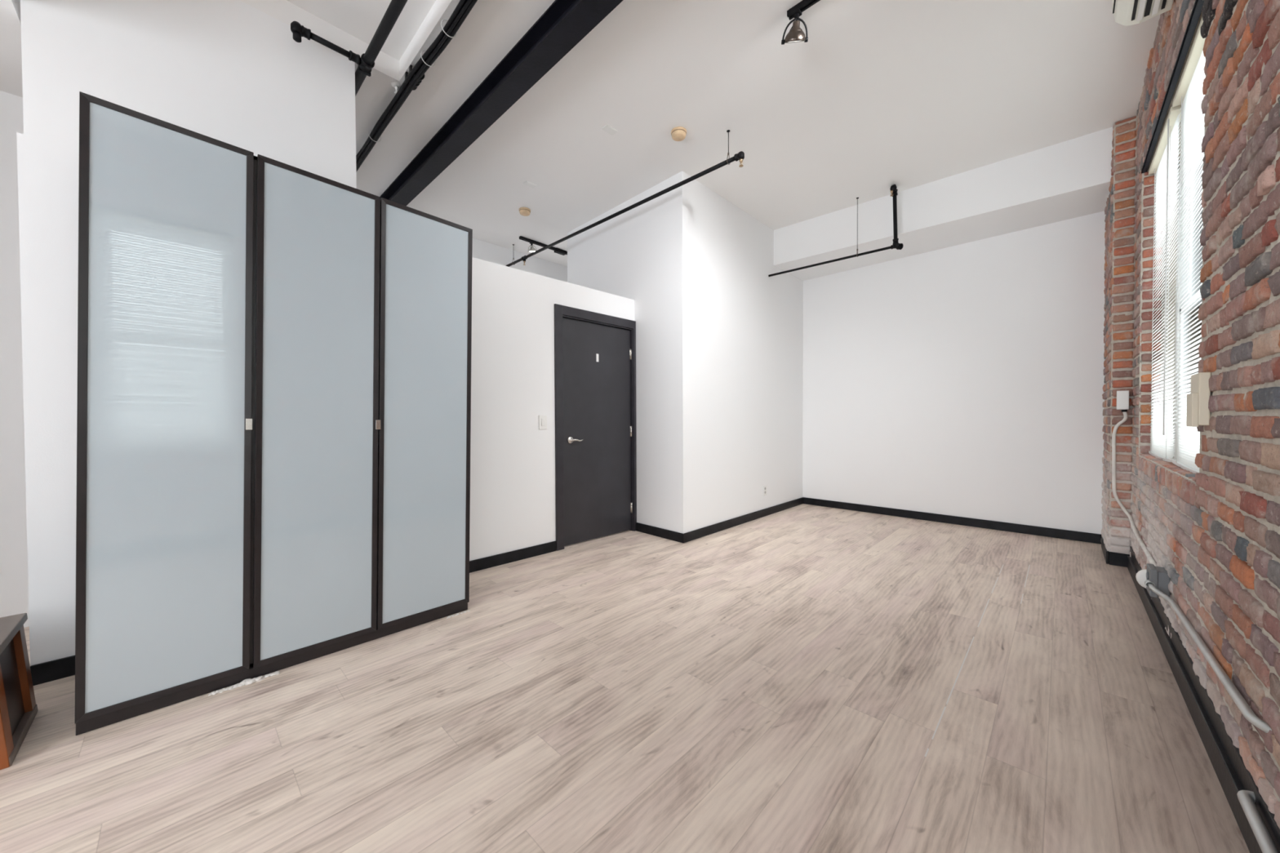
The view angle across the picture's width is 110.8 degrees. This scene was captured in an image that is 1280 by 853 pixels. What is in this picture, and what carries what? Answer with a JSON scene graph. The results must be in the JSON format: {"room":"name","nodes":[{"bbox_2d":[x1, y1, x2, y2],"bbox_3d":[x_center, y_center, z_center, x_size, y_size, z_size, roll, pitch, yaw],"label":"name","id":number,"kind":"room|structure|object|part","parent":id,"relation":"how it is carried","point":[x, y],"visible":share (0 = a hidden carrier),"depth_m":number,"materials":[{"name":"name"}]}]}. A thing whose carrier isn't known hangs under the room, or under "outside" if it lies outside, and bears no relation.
{"room":"empty loft apartment","nodes":[
{"label":"empty loft apartment","id":0,"kind":"room"},
{"bbox_2d":[0,0,22,97],"bbox_3d":[-4.065,-2.049,0.757,1.550,0.490,3.530,1,1,44],"label":"ceiling","id":1,"kind":"structure","parent":0,"point":[11,55],"depth_m":2.14,"materials":[{"name":"white paint"}]},
{"bbox_2d":[0,90,29,627],"bbox_3d":[-4.636,-0.575,1.312,0.120,3.450,3.500,1,1,44],"label":"wall","id":2,"kind":"structure","parent":0,"point":[14,584],"depth_m":2.44,"materials":[{"name":"white paint"}]},
{"bbox_2d":[16,0,634,666],"bbox_3d":[-1.404,-0.614,3.284,0.180,3.440,3.746,1,1,44],"label":"wall","id":3,"kind":"structure","parent":0,"point":[231,72],"depth_m":2.27,"materials":[{"name":"white paint"}]},
{"bbox_2d":[30,541,555,685],"bbox_3d":[-1.704,1.069,2.910,0.028,0.088,2.743,1,1,44],"label":"baseboard","id":4,"kind":"structure","parent":3,"relation":"attached to","point":[46,672],"depth_m":3.35,"materials":[{"name":"black paint"}]},
{"bbox_2d":[538,415,546,429],"bbox_3d":[-0.831,-0.036,3.783,0.011,0.120,0.080,1,1,44],"label":"light switch","id":5,"kind":"object","parent":3,"relation":"attached to","point":[542,419],"visible":1,"depth_m":3.78,"materials":[{"name":"white plastic"}]},
{"bbox_2d":[554,303,636,551],"bbox_3d":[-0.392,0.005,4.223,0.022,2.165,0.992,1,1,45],"label":"trim","id":6,"kind":"structure","parent":3,"relation":"attached to","point":[560,310],"depth_m":3.91,"materials":[{"name":"grey paint"}]},
{"bbox_2d":[562,317,631,546],"bbox_3d":[-0.393,0.046,4.265,0.101,2.056,0.865,1,1,44],"label":"door","id":7,"kind":"structure","parent":3,"relation":"in","point":[597,429],"depth_m":4.24,"materials":[{"name":"grey paint"}]},
{"bbox_3d":[-0.587,0.123,4.032,0.056,0.066,0.151,1,1,44],"label":"handle","id":8,"kind":"part","parent":7,"relation":"part of","materials":[{"name":"silver metal"}]},
{"bbox_2d":[471,237,567,282],"bbox_3d":[-3.182,-0.635,4.529,0.150,3.460,10.160,1,1,44],"label":"wall","id":9,"kind":"structure","parent":0,"point":[482,250],"depth_m":5.98,"materials":[{"name":"white paint"}]},
{"bbox_2d":[0,503,1249,852],"bbox_3d":[-1.218,1.175,2.616,6.640,0.120,10.260,1,1,44],"label":"floor","id":10,"kind":"structure","parent":0,"point":[802,678],"depth_m":1.68,"materials":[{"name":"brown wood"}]},
{"bbox_2d":[0,613,38,769],"bbox_3d":[-2.559,0.943,1.290,0.447,0.398,0.896,1,1,44],"label":"wooden chest","id":11,"kind":"object","parent":10,"relation":"on","point":[18,706],"visible":1,"depth_m":1.63,"materials":[{"name":"orange wood"}]},
{"bbox_3d":[-2.151,0.952,1.476,0.075,0.370,0.058,1,1,44],"label":"post","id":12,"kind":"part","parent":11,"relation":"part of","materials":[{"name":"orange wood"}]},
{"bbox_3d":[-2.269,1.121,1.601,0.407,0.030,0.051,1,1,44],"label":"foot rail","id":13,"kind":"part","parent":11,"relation":"part of","materials":[{"name":"brown wood"}]},
{"bbox_3d":[-2.402,0.949,1.716,0.060,0.370,0.058,1,1,44],"label":"post","id":14,"kind":"part","parent":11,"relation":"part of","materials":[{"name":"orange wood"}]},
{"bbox_2d":[74,91,472,735],"bbox_3d":[-1.758,-0.054,2.353,0.644,2.352,1.523,1,1,44],"label":"wardrobe","id":15,"kind":"object","parent":10,"relation":"on","point":[273,399],"visible":1,"depth_m":1.95,"materials":[{"name":"grey glass"}]},
{"bbox_3d":[-1.888,-0.071,1.785,0.020,2.300,0.523,1,1,44],"label":"door","id":16,"kind":"part","parent":15,"relation":"part of","materials":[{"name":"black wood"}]},
{"bbox_3d":[-1.889,-0.071,1.786,0.009,2.260,0.484,1,1,44],"label":"glass panel","id":17,"kind":"part","parent":15,"relation":"part of","materials":[{"name":"grey glass"}]},
{"bbox_3d":[-1.718,-0.010,1.940,0.014,0.050,0.023,1,1,44],"label":"handle","id":18,"kind":"part","parent":15,"relation":"part of","materials":[{"name":"silver metal"}]},
{"bbox_3d":[-1.545,-0.070,2.143,0.020,2.285,0.531,1,1,44],"label":"door","id":19,"kind":"part","parent":15,"relation":"part of","materials":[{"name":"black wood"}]},
{"bbox_3d":[-1.546,-0.071,2.144,0.009,2.245,0.492,1,1,44],"label":"glass panel","id":20,"kind":"part","parent":15,"relation":"part of","materials":[{"name":"grey glass"}]},
{"bbox_3d":[-1.368,-0.010,2.306,0.014,0.050,0.023,1,1,44],"label":"handle","id":21,"kind":"part","parent":15,"relation":"part of","materials":[{"name":"silver metal"}]},
{"bbox_3d":[-1.202,-0.069,2.501,0.020,2.270,0.539,1,1,44],"label":"door","id":22,"kind":"part","parent":15,"relation":"part of","materials":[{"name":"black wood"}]},
{"bbox_3d":[-1.203,-0.070,2.502,0.009,2.231,0.500,1,1,44],"label":"glass panel","id":23,"kind":"part","parent":15,"relation":"part of","materials":[{"name":"grey glass"}]},
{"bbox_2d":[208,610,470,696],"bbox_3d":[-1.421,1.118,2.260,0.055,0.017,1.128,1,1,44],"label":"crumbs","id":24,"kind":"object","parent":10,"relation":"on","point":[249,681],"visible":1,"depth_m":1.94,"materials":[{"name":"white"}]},
{"bbox_2d":[567,170,803,533],"bbox_3d":[0.654,-0.671,5.730,1.890,3.460,2.720,1,1,44],"label":"wall","id":25,"kind":"structure","parent":0,"point":[719,339],"depth_m":4.54,"materials":[{"name":"white paint"}]},
{"bbox_2d":[635,522,683,542],"bbox_3d":[0.179,1.039,4.346,0.014,0.088,0.665,-1,1,-44],"label":"baseboard","id":26,"kind":"structure","parent":25,"relation":"attached to","point":[660,532],"depth_m":4.32,"materials":[{"name":"black paint"}]},
{"bbox_2d":[682,497,803,543],"bbox_3d":[1.310,1.023,5.056,0.014,0.088,2.634,1,1,44],"label":"baseboard","id":27,"kind":"structure","parent":25,"relation":"attached to","point":[704,531],"depth_m":4.77,"materials":[{"name":"black paint"}]},
{"bbox_2d":[763,484,766,495],"bbox_3d":[1.482,0.758,5.238,0.008,0.120,0.075,1,1,44],"label":"wall outlet","id":28,"kind":"object","parent":25,"relation":"attached to","point":[764,486],"visible":1,"depth_m":5.23,"materials":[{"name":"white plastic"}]},
{"bbox_2d":[240,0,1159,266],"bbox_3d":[-1.216,-2.474,2.542,6.690,0.300,10.260,1,1,44],"label":"ceiling","id":29,"kind":"structure","parent":0,"point":[880,95],"depth_m":3.15,"materials":[{"name":"white paint"}]},
{"bbox_2d":[290,0,407,96],"bbox_3d":[-1.341,-2.244,2.170,5.748,0.118,0.411,1,1,44],"label":"pipe","id":30,"kind":"object","parent":29,"relation":"attached to","point":[366,62],"visible":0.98,"depth_m":2.56,"materials":[{"name":"black metal"}]},
{"bbox_2d":[355,0,477,172],"bbox_3d":[-1.054,-2.276,2.468,5.749,0.096,0.112,1,1,44],"label":"pipe","id":31,"kind":"object","parent":29,"relation":"attached to","point":[415,76],"visible":0.84,"depth_m":2.83,"materials":[{"name":"black metal"}]},
{"bbox_2d":[380,0,622,205],"bbox_3d":[-0.750,-2.255,2.787,5.747,0.150,0.148,1,1,44],"label":"ceiling beam","id":32,"kind":"structure","parent":29,"relation":"attached to","point":[564,24],"depth_m":2.88,"materials":[{"name":"black metal"}]},
{"bbox_2d":[519,207,530,216],"bbox_3d":[-1.254,-2.333,4.811,0.124,0.050,0.124,1,1,44],"label":"smoke detector","id":33,"kind":"object","parent":29,"relation":"attached to","point":[525,211],"visible":1,"depth_m":4.77,"materials":[{"name":"plastic"}]},
{"bbox_2d":[523,180,537,187],"bbox_3d":[-1.066,-2.347,4.284,0.070,0.008,0.116,1,1,44],"label":"ceiling plate","id":34,"kind":"object","parent":29,"relation":"attached to","point":[529,184],"visible":1,"depth_m":4.27,"materials":[{"name":"white plastic"}]},
{"bbox_2d":[519,235,567,255],"bbox_3d":[-1.001,-2.353,6.015,0.060,0.050,1.430,1,1,44],"label":"track","id":35,"kind":"object","parent":29,"relation":"attached to","point":[556,250],"visible":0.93,"depth_m":5.75,"materials":[{"name":"black metal"}]},
{"bbox_2d":[527,241,537,252],"bbox_3d":[-1.373,-2.280,5.637,0.101,0.121,0.099,1,1,44],"label":"track spotlight","id":36,"kind":"object","parent":35,"relation":"attached to","point":[531,249],"visible":0.92,"depth_m":5.61,"materials":[{"name":"black paint"}]},
{"bbox_3d":[-1.372,-2.263,5.638,0.096,0.081,0.094,1,1,44],"label":"lamp shade","id":37,"kind":"part","parent":36,"relation":"part of","materials":[{"name":"silver metal"}]},
{"bbox_2d":[601,124,617,135],"bbox_3d":[-0.239,-2.339,3.485,0.070,0.008,0.116,1,1,44],"label":"ceiling plate","id":38,"kind":"object","parent":29,"relation":"attached to","point":[606,128],"visible":1,"depth_m":3.48,"materials":[{"name":"white plastic"}]},
{"bbox_2d":[506,129,744,266],"bbox_3d":[-0.484,-2.196,4.644,3.565,0.327,0.052,1,1,44],"label":"pipe","id":39,"kind":"object","parent":29,"relation":"hanging from","point":[740,156],"visible":1,"depth_m":4.09,"materials":[{"name":"black metal"}]},
{"bbox_3d":[0.702,-2.258,3.507,0.026,0.178,0.025,1,1,44],"label":"hanger rod","id":40,"kind":"part","parent":39,"relation":"part of","materials":[{"name":"black paint"}]},
{"bbox_2d":[671,126,686,141],"bbox_3d":[0.309,-2.320,3.515,0.124,0.050,0.124,1,1,44],"label":"smoke detector","id":41,"kind":"object","parent":29,"relation":"attached to","point":[678,133],"visible":1,"depth_m":3.48,"materials":[{"name":"plastic"}]},
{"bbox_3d":[0.309,-2.338,3.515,0.124,0.015,0.124,1,1,44],"label":"plate","id":42,"kind":"part","parent":41,"relation":"part of","materials":[{"name":"plastic"}]},
{"bbox_2d":[786,0,820,20],"bbox_3d":[1.319,-2.312,2.029,1.335,0.030,0.036,1,1,44],"label":"track","id":43,"kind":"object","parent":29,"relation":"attached to","point":[803,5],"visible":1,"depth_m":2.43,"materials":[{"name":"black metal"}]},
{"bbox_2d":[781,8,808,44],"bbox_3d":[0.877,-2.230,2.509,0.130,0.145,0.119,1,1,44],"label":"track spotlight","id":44,"kind":"object","parent":43,"relation":"attached to","point":[796,34],"visible":1,"depth_m":2.47,"materials":[{"name":"black paint"}]},
{"bbox_3d":[0.879,-2.215,2.513,0.114,0.114,0.110,1,1,44],"label":"lamp shade","id":45,"kind":"part","parent":44,"relation":"part of","materials":[{"name":"brown metal"}]},
{"bbox_2d":[768,184,903,276],"bbox_3d":[2.042,-2.054,4.776,1.412,0.646,0.108,1,1,44],"label":"pipe","id":46,"kind":"object","parent":29,"relation":"hanging from","point":[893,188],"visible":1,"depth_m":4.37,"materials":[{"name":"black metal"}]},
{"bbox_3d":[2.256,-2.104,4.583,0.026,0.532,0.025,1,1,44],"label":"hanger rod","id":47,"kind":"part","parent":46,"relation":"part of","materials":[{"name":"black paint"}]},
{"bbox_2d":[773,127,1113,280],"bbox_3d":[2.931,-2.168,4.698,2.845,0.434,0.860,1,1,44],"label":"soffit","id":48,"kind":"structure","parent":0,"point":[1070,179],"depth_m":4.22,"materials":[{"name":"white paint"}]},
{"bbox_2d":[802,211,1106,533],"bbox_3d":[3.391,-0.670,4.916,3.290,3.460,0.210,1,1,44],"label":"wall","id":49,"kind":"structure","parent":0,"point":[965,380],"depth_m":4.71,"materials":[{"name":"white paint"}]},
{"bbox_2d":[803,497,1101,543],"bbox_3d":[3.211,1.015,5.009,2.799,0.088,0.014,1,1,45],"label":"baseboard","id":50,"kind":"structure","parent":49,"relation":"attached to","point":[1000,526],"depth_m":4.72,"materials":[{"name":"black paint"}]},
{"bbox_2d":[1101,115,1137,554],"bbox_3d":[4.004,-0.644,3.696,0.157,3.440,0.826,1,1,44],"label":"wall pier","id":51,"kind":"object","parent":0,"point":[1119,291],"visible":0.9,"depth_m":3.42,"materials":[{"name":"brick"}]},
{"bbox_2d":[1101,536,1129,567],"bbox_3d":[3.923,1.027,3.643,0.136,0.100,0.621,1,1,44],"label":"baseboard","id":52,"kind":"object","parent":51,"relation":"attached to","point":[1111,557],"visible":0.69,"depth_m":3.44,"materials":[{"name":"black paint"}]},
{"bbox_2d":[1116,390,1128,412],"bbox_3d":[3.697,-0.193,3.384,0.066,0.161,0.063,1,1,44],"label":"junction box","id":53,"kind":"object","parent":51,"relation":"attached to","point":[1122,397],"visible":1,"depth_m":3.36,"materials":[{"name":"grey plastic"}]},
{"bbox_2d":[1129,0,1279,828],"bbox_3d":[1.014,-0.648,0.304,0.345,3.577,9.860,1,1,44],"label":"wall","id":54,"kind":"structure","parent":0,"point":[1215,531],"depth_m":1.43,"materials":[{"name":"brick"}]},
{"bbox_2d":[1111,411,1157,566],"bbox_3d":[3.187,0.329,2.856,0.106,0.888,1.554,1,1,44],"label":"conduit","id":55,"kind":"object","parent":54,"relation":"attached to","point":[1145,550],"visible":0.98,"depth_m":3.40,"materials":[{"name":"grey metal"}]},
{"bbox_2d":[1111,0,1173,26],"bbox_3d":[2.297,-2.193,1.978,0.206,0.245,0.855,1,1,44],"label":"air conditioner","id":56,"kind":"object","parent":54,"relation":"attached to","point":[1126,12],"visible":1,"depth_m":2.23,"materials":[{"name":"white plastic"}]},
{"bbox_2d":[1135,563,1170,597],"bbox_3d":[2.628,0.782,2.267,0.099,0.140,0.203,1,1,44],"label":"outlet box","id":57,"kind":"object","parent":54,"relation":"attached to","point":[1158,575],"visible":0.74,"depth_m":2.20,"materials":[{"name":"grey plastic"}]},
{"bbox_2d":[1146,571,1149,579],"bbox_3d":[2.583,0.759,2.249,0.007,0.044,0.044,1,1,44],"label":"socket","id":58,"kind":"object","parent":57,"relation":"attached to","point":[1148,572],"depth_m":2.24,"materials":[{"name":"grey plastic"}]},
{"bbox_2d":[1148,104,1181,462],"bbox_3d":[3.263,-0.786,2.764,0.066,1.981,0.883,1,1,44],"label":"window blind","id":59,"kind":"object","parent":54,"relation":"attached to","point":[1164,163],"visible":0.99,"depth_m":2.65,"materials":[{"name":"beige paint"}]},
{"bbox_3d":[3.467,-0.776,2.986,0.002,1.913,0.002,1,1,44],"label":"ladder cord","id":60,"kind":"part","parent":59,"relation":"part of","materials":[{"name":"white fabric"}]},
{"bbox_3d":[3.273,0.190,2.773,0.024,0.028,0.883,1,1,44],"label":"rail","id":61,"kind":"part","parent":59,"relation":"part of","materials":[{"name":"white plastic"}]},
{"bbox_3d":[3.050,-0.768,2.550,0.002,1.913,0.002,1,1,44],"label":"ladder cord","id":62,"kind":"part","parent":59,"relation":"part of","materials":[{"name":"white fabric"}]},
{"bbox_2d":[1141,0,1204,173],"bbox_3d":[2.860,-1.780,2.391,0.026,0.022,1.980,1,1,44],"label":"lintel","id":63,"kind":"object","parent":54,"relation":"attached to","point":[1196,11],"visible":1,"depth_m":2.23,"materials":[{"name":"black paint"}]},
{"bbox_2d":[1173,114,1204,457],"bbox_3d":[3.020,-0.777,2.286,0.090,2.027,1.960,1,1,44],"label":"window blind","id":64,"kind":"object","parent":54,"relation":"in","point":[1197,263],"depth_m":2.91,"materials":[{"name":"white paint"}]},
{"bbox_2d":[1172,17,1205,473],"bbox_3d":[2.589,-0.772,2.053,0.054,1.981,0.988,1,1,44],"label":"window","id":65,"kind":"structure","parent":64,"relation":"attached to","point":[1188,94],"depth_m":2.19,"materials":[{"name":"beige paint"}]},
{"bbox_3d":[2.826,-0.763,2.316,0.002,1.913,0.002,1,1,44],"label":"ladder cord","id":66,"kind":"part","parent":65,"relation":"part of","materials":[{"name":"white fabric"}]},
{"bbox_3d":[2.596,0.204,2.066,0.024,0.028,0.988,1,1,44],"label":"rail","id":67,"kind":"part","parent":65,"relation":"part of","materials":[{"name":"white plastic"}]},
{"bbox_3d":[3.348,-0.315,2.659,0.030,0.950,0.860,1,1,44],"label":"sash","id":68,"kind":"part","parent":64,"relation":"part of","materials":[{"name":"white paint"}]},
{"bbox_3d":[3.348,-0.315,2.659,0.006,0.870,0.780,1,1,44],"label":"pane","id":69,"kind":"part","parent":64,"relation":"part of","materials":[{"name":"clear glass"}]},
{"bbox_3d":[3.368,-1.239,2.622,0.030,0.977,0.860,1,1,44],"label":"sash","id":70,"kind":"part","parent":64,"relation":"part of","materials":[{"name":"white paint"}]},
{"bbox_3d":[3.368,-1.239,2.622,0.006,0.897,0.780,1,1,44],"label":"pane","id":71,"kind":"part","parent":64,"relation":"part of","materials":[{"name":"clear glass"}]},
{"bbox_3d":[2.088,-0.062,1.669,0.017,0.125,0.100,1,1,44],"label":"plate","id":72,"kind":"part","parent":54,"relation":"part of","materials":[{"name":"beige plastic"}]},
{"bbox_2d":[1127,555,1262,852],"bbox_3d":[0.622,1.098,0.119,0.022,0.095,9.000,1,1,44],"label":"baseboard","id":73,"kind":"structure","parent":54,"relation":"attached to","point":[1230,784],"depth_m":1.56,"materials":[{"name":"black paint"}]},
{"bbox_2d":[1129,546,1279,852],"bbox_3d":[0.642,1.018,0.119,0.022,0.075,9.030,1,1,44],"label":"trim","id":74,"kind":"structure","parent":54,"relation":"attached to","point":[1245,777],"depth_m":1.44,"materials":[{"name":"black paint"}]},
{"bbox_2d":[1144,579,1271,733],"bbox_3d":[2.087,0.791,1.659,0.067,0.065,1.474,1,1,41],"label":"conduit","id":75,"kind":"object","parent":54,"relation":"attached to","point":[1232,690],"visible":1,"depth_m":1.43,"materials":[{"name":"grey metal"}]},
{"bbox_2d":[1236,790,1278,852],"bbox_3d":[1.179,1.008,0.689,0.074,0.030,1.398,1,1,44],"label":"conduit","id":76,"kind":"object","parent":54,"relation":"attached to","point":[1246,798],"visible":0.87,"depth_m":1.10,"materials":[{"name":"grey metal"}]}
]}

